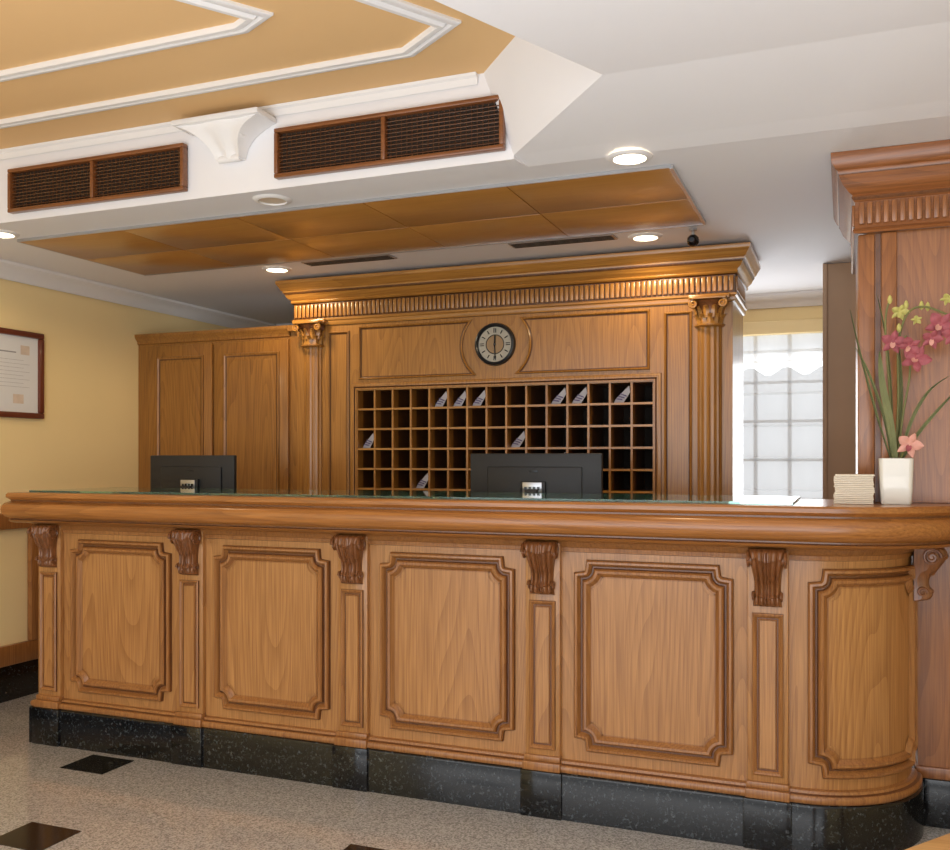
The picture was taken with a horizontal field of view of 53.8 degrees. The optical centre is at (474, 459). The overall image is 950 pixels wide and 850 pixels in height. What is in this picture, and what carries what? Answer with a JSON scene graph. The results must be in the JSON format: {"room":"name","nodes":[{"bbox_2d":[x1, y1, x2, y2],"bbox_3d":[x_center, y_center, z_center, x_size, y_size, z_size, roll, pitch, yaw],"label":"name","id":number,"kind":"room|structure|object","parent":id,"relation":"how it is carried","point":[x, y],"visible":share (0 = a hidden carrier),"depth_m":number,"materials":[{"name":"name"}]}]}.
{"room":"hotel lobby","nodes":[
{"label":"hotel lobby","id":0,"kind":"room"},
{"bbox_2d":[0,278,232,645],"bbox_3d":[-3.425,-0.140,3.019,0.150,2.880,9.500,0,0,22],"label":"wall","id":1,"kind":"structure","parent":0,"point":[87,435],"depth_m":5.48,"materials":[{"name":"yellow paint"}]},
{"bbox_2d":[0,639,38,702],"bbox_3d":[-2.992,1.150,3.870,0.029,0.300,3.000,0,0,22],"label":"baseboard","id":2,"kind":"structure","parent":1,"relation":"attached to","point":[19,662],"depth_m":5.11,"materials":[{"name":"black stone"}]},
{"bbox_2d":[0,513,38,640],"bbox_3d":[-2.983,0.642,3.866,0.049,0.715,3.000,0,0,22],"label":"trim rail","id":3,"kind":"object","parent":1,"relation":"attached to","point":[5,524],"visible":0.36,"depth_m":5.19,"materials":[{"name":"brown wood"}]},
{"bbox_2d":[0,327,43,418],"bbox_3d":[-2.546,-0.470,5.005,0.026,0.480,0.600,0,0,22],"label":"framed certificate","id":4,"kind":"object","parent":1,"relation":"attached to","point":[21,352],"visible":1,"depth_m":5.15,"materials":[{"name":"paper"}]},
{"bbox_2d":[0,259,275,328],"bbox_3d":[-2.153,-1.017,5.919,0.085,0.084,3.169,0,0,22],"label":"crown molding","id":5,"kind":"structure","parent":1,"relation":"attached to","point":[9,270],"depth_m":5.77,"materials":[{"name":"white paint"}]},
{"bbox_2d":[0,0,949,323],"bbox_3d":[-0.277,-1.220,1.776,6.620,0.320,9.500,0,0,22],"label":"ceiling","id":6,"kind":"structure","parent":0,"point":[750,102],"depth_m":3.15,"materials":[{"name":"white paint"}]},
{"bbox_2d":[0,230,19,238],"bbox_3d":[-2.216,-1.054,4.380,0.160,0.009,0.160,0,0,22],"label":"recessed light","id":7,"kind":"object","parent":6,"relation":"in","point":[5,234],"visible":1,"depth_m":4.39,"materials":[{"name":"beige"}]},
{"bbox_2d":[7,143,187,213],"bbox_3d":[-1.614,-1.186,3.971,0.950,0.192,0.036,0,0,22],"label":"ceiling air vent","id":8,"kind":"object","parent":6,"relation":"in","point":[160,170],"depth_m":3.96,"materials":[{"name":"brown wood"}]},
{"bbox_2d":[0,0,272,81],"bbox_3d":[-1.957,-1.371,2.993,2.560,0.018,0.930,0,0,22],"label":"trim","id":9,"kind":"structure","parent":6,"relation":"attached to","point":[250,17],"depth_m":3.06,"materials":[{"name":"white paint"}]},
{"bbox_2d":[171,107,276,163],"bbox_3d":[-0.983,-1.256,3.668,0.400,0.157,0.135,0,0,22],"label":"corbel","id":10,"kind":"object","parent":6,"relation":"attached to","point":[229,135],"visible":1,"depth_m":3.64,"materials":[{"name":"white paint"}]},
{"bbox_2d":[0,0,460,128],"bbox_3d":[-1.696,-1.371,2.946,3.080,0.018,1.535,0,0,22],"label":"trim","id":11,"kind":"structure","parent":6,"relation":"attached to","point":[440,24],"depth_m":3.29,"materials":[{"name":"white paint"}]},
{"bbox_2d":[0,71,477,159],"bbox_3d":[-1.379,-1.359,3.885,2.980,0.039,0.025,0,0,22],"label":"trim","id":12,"kind":"structure","parent":6,"relation":"attached to","point":[471,78],"depth_m":3.61,"materials":[{"name":"white paint"}]},
{"bbox_2d":[252,194,291,205],"bbox_3d":[-0.824,-1.054,3.809,0.160,0.009,0.160,0,0,22],"label":"recessed light","id":13,"kind":"object","parent":6,"relation":"in","point":[264,199],"visible":1,"depth_m":3.80,"materials":[{"name":"beige plastic"}]},
{"bbox_2d":[262,266,291,272],"bbox_3d":[-1.098,-1.054,5.197,0.160,0.009,0.160,0,0,22],"label":"recessed light","id":14,"kind":"object","parent":6,"relation":"in","point":[274,269],"visible":1,"depth_m":5.19,"materials":[{"name":"beige"}]},
{"bbox_2d":[301,254,396,265],"bbox_3d":[-0.668,-1.054,4.952,0.520,0.009,0.100,0,0,22],"label":"ceiling vent","id":15,"kind":"object","parent":6,"relation":"in","point":[384,256],"visible":0.97,"depth_m":4.93,"materials":[{"name":"black metal"}]},
{"bbox_2d":[17,164,705,275],"bbox_3d":[-0.584,-1.051,4.332,3.123,0.015,0.881,0,0,22],"label":"wood panel","id":16,"kind":"object","parent":6,"relation":"attached to","point":[648,198],"depth_m":4.18,"materials":[{"name":"brown wood"}]},
{"bbox_2d":[274,95,505,179],"bbox_3d":[-0.334,-1.186,3.466,0.943,0.192,0.036,0,0,22],"label":"ceiling air vent","id":17,"kind":"object","parent":6,"relation":"in","point":[473,126],"depth_m":3.45,"materials":[{"name":"brown wood"}]},
{"bbox_2d":[508,234,617,248],"bbox_3d":[0.420,-1.054,4.522,0.520,0.009,0.100,0,0,22],"label":"ceiling vent","id":18,"kind":"object","parent":6,"relation":"in","point":[605,237],"visible":0.97,"depth_m":4.51,"materials":[{"name":"black metal"}]},
{"bbox_2d":[607,149,652,164],"bbox_3d":[0.541,-1.054,3.275,0.160,0.009,0.160,0,0,22],"label":"recessed light","id":19,"kind":"object","parent":6,"relation":"in","point":[624,157],"visible":1,"depth_m":3.27,"materials":[{"name":"beige"}]},
{"bbox_2d":[629,233,662,241],"bbox_3d":[0.809,-1.054,4.444,0.160,0.009,0.160,0,0,22],"label":"recessed light","id":20,"kind":"object","parent":6,"relation":"in","point":[640,237],"visible":1,"depth_m":4.43,"materials":[{"name":"beige"}]},
{"bbox_2d":[687,228,698,246],"bbox_3d":[0.997,-1.018,4.288,0.056,0.083,0.068,0,0,22],"label":"security camera","id":21,"kind":"object","parent":6,"relation":"attached to","point":[692,240],"visible":1,"depth_m":4.28,"materials":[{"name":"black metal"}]},
{"bbox_2d":[0,692,949,849],"bbox_3d":[-0.249,1.350,1.846,6.920,0.100,9.650,0,0,22],"label":"floor","id":22,"kind":"structure","parent":0,"point":[140,804],"depth_m":3.42,"materials":[{"name":"stone"}]},
{"bbox_2d":[0,754,384,849],"bbox_3d":[-1.040,1.299,2.827,3.587,0.002,1.422,0,0,37],"label":"tiles","id":23,"kind":"object","parent":22,"relation":"on","point":[32,835],"depth_m":3.27,"materials":[{"name":"black stone"}]},
{"bbox_2d":[134,325,290,489],"bbox_3d":[-1.564,0.250,5.974,1.138,2.100,0.436,0,0,22],"label":"tall cabinet","id":24,"kind":"object","parent":22,"relation":"on","point":[220,391],"visible":0.41,"depth_m":5.75,"materials":[{"name":"brown wood"}]},
{"bbox_2d":[0,487,949,849],"bbox_3d":[-0.183,0.720,3.817,3.993,1.160,0.634,0,0,22],"label":"reception desk","id":25,"kind":"object","parent":22,"relation":"on","point":[724,669],"visible":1,"depth_m":3.47,"materials":[{"name":"brown wood"}]},
{"bbox_2d":[833,474,874,503],"bbox_3d":[1.286,0.098,3.180,0.129,0.099,0.100,0,0,22],"label":"napkin stack","id":26,"kind":"object","parent":25,"relation":"on","point":[849,488],"visible":1,"depth_m":3.13,"materials":[{"name":"paper"}]},
{"bbox_2d":[850,293,949,504],"bbox_3d":[1.425,-0.206,3.103,0.342,0.708,0.168,0,0,22],"label":"vase","id":27,"kind":"object","parent":25,"relation":"on","point":[895,471],"visible":1,"depth_m":3.09,"materials":[{"name":"ceramic"}]},
{"bbox_2d":[275,242,760,495],"bbox_3d":[0.182,0.131,5.223,2.659,2.338,0.590,0,0,22],"label":"tall cabinet","id":28,"kind":"object","parent":22,"relation":"on","point":[376,353],"visible":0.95,"depth_m":5.01,"materials":[{"name":"brown wood"}]},
{"bbox_2d":[475,323,515,365],"bbox_3d":[0.105,-0.620,5.017,0.230,0.230,0.028,0,0,22],"label":"wall clock","id":29,"kind":"object","parent":28,"relation":"attached to","point":[495,343],"visible":1,"depth_m":5.01,"materials":[{"name":"brown"}]},
{"bbox_2d":[363,386,629,487],"bbox_3d":[0.072,-0.111,5.079,1.558,0.537,0.042,0,0,22],"label":"leaflets","id":30,"kind":"object","parent":28,"relation":"in","point":[621,398],"visible":0.87,"depth_m":5.05,"materials":[{"name":"paper"}]},
{"bbox_2d":[823,262,855,498],"bbox_3d":[2.551,0.121,4.841,1.412,2.358,0.110,0,0,22],"label":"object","id":31,"kind":"object","parent":22,"relation":"on","point":[839,284],"visible":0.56,"depth_m":5.03,"materials":[{"name":"brown wood"}]},
{"bbox_2d":[831,139,949,828],"bbox_3d":[1.919,0.121,3.410,1.156,2.358,0.848,0,0,22],"label":"column","id":32,"kind":"structure","parent":22,"relation":"on","point":[897,197],"depth_m":3.24,"materials":[{"name":"brown wood"}]},
{"bbox_2d":[905,833,949,849],"bbox_3d":[1.287,1.075,1.914,0.750,0.450,0.600,0,0,-32],"label":"side table","id":33,"kind":"object","parent":22,"relation":"on","point":[943,842],"visible":1,"depth_m":2.07,"materials":[{"name":"brown wood"}]},
{"bbox_3d":[-0.275,0.925,4.409,3.050,0.749,0.500,0,0,22],"label":"desk","id":34,"kind":"object","parent":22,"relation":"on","visible":0},
{"bbox_2d":[150,455,236,488],"bbox_3d":[-1.506,0.263,4.981,0.545,0.575,0.240,0,0,22],"label":"computer monitor","id":35,"kind":"object","parent":34,"relation":"on","point":[166,471],"visible":0.43,"depth_m":4.96,"materials":[{"name":"black plastic"}]},
{"bbox_2d":[471,453,602,493],"bbox_3d":[0.268,0.260,4.216,0.620,0.580,0.240,0,0,22],"label":"computer monitor","id":36,"kind":"object","parent":34,"relation":"on","point":[490,472],"visible":0.5,"depth_m":4.20,"materials":[{"name":"black plastic"}]},
{"bbox_2d":[743,305,822,322],"bbox_3d":[1.495,-0.140,6.264,6.620,2.880,0.150,0,0,22],"label":"wall","id":37,"kind":"structure","parent":0,"point":[804,312],"depth_m":5.99,"materials":[{"name":"yellow paint"}]},
{"bbox_2d":[276,290,822,325],"bbox_3d":[1.494,-1.017,6.137,6.510,0.084,0.085,0,0,22],"label":"crown molding","id":38,"kind":"structure","parent":37,"relation":"attached to","point":[812,297],"depth_m":5.95,"materials":[{"name":"white paint"}]},
{"bbox_2d":[743,319,822,498],"bbox_3d":[1.949,-0.040,5.955,1.570,1.680,0.086,0,0,22],"label":"window","id":39,"kind":"structure","parent":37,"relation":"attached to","point":[783,360],"depth_m":5.96,"materials":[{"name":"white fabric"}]}
]}

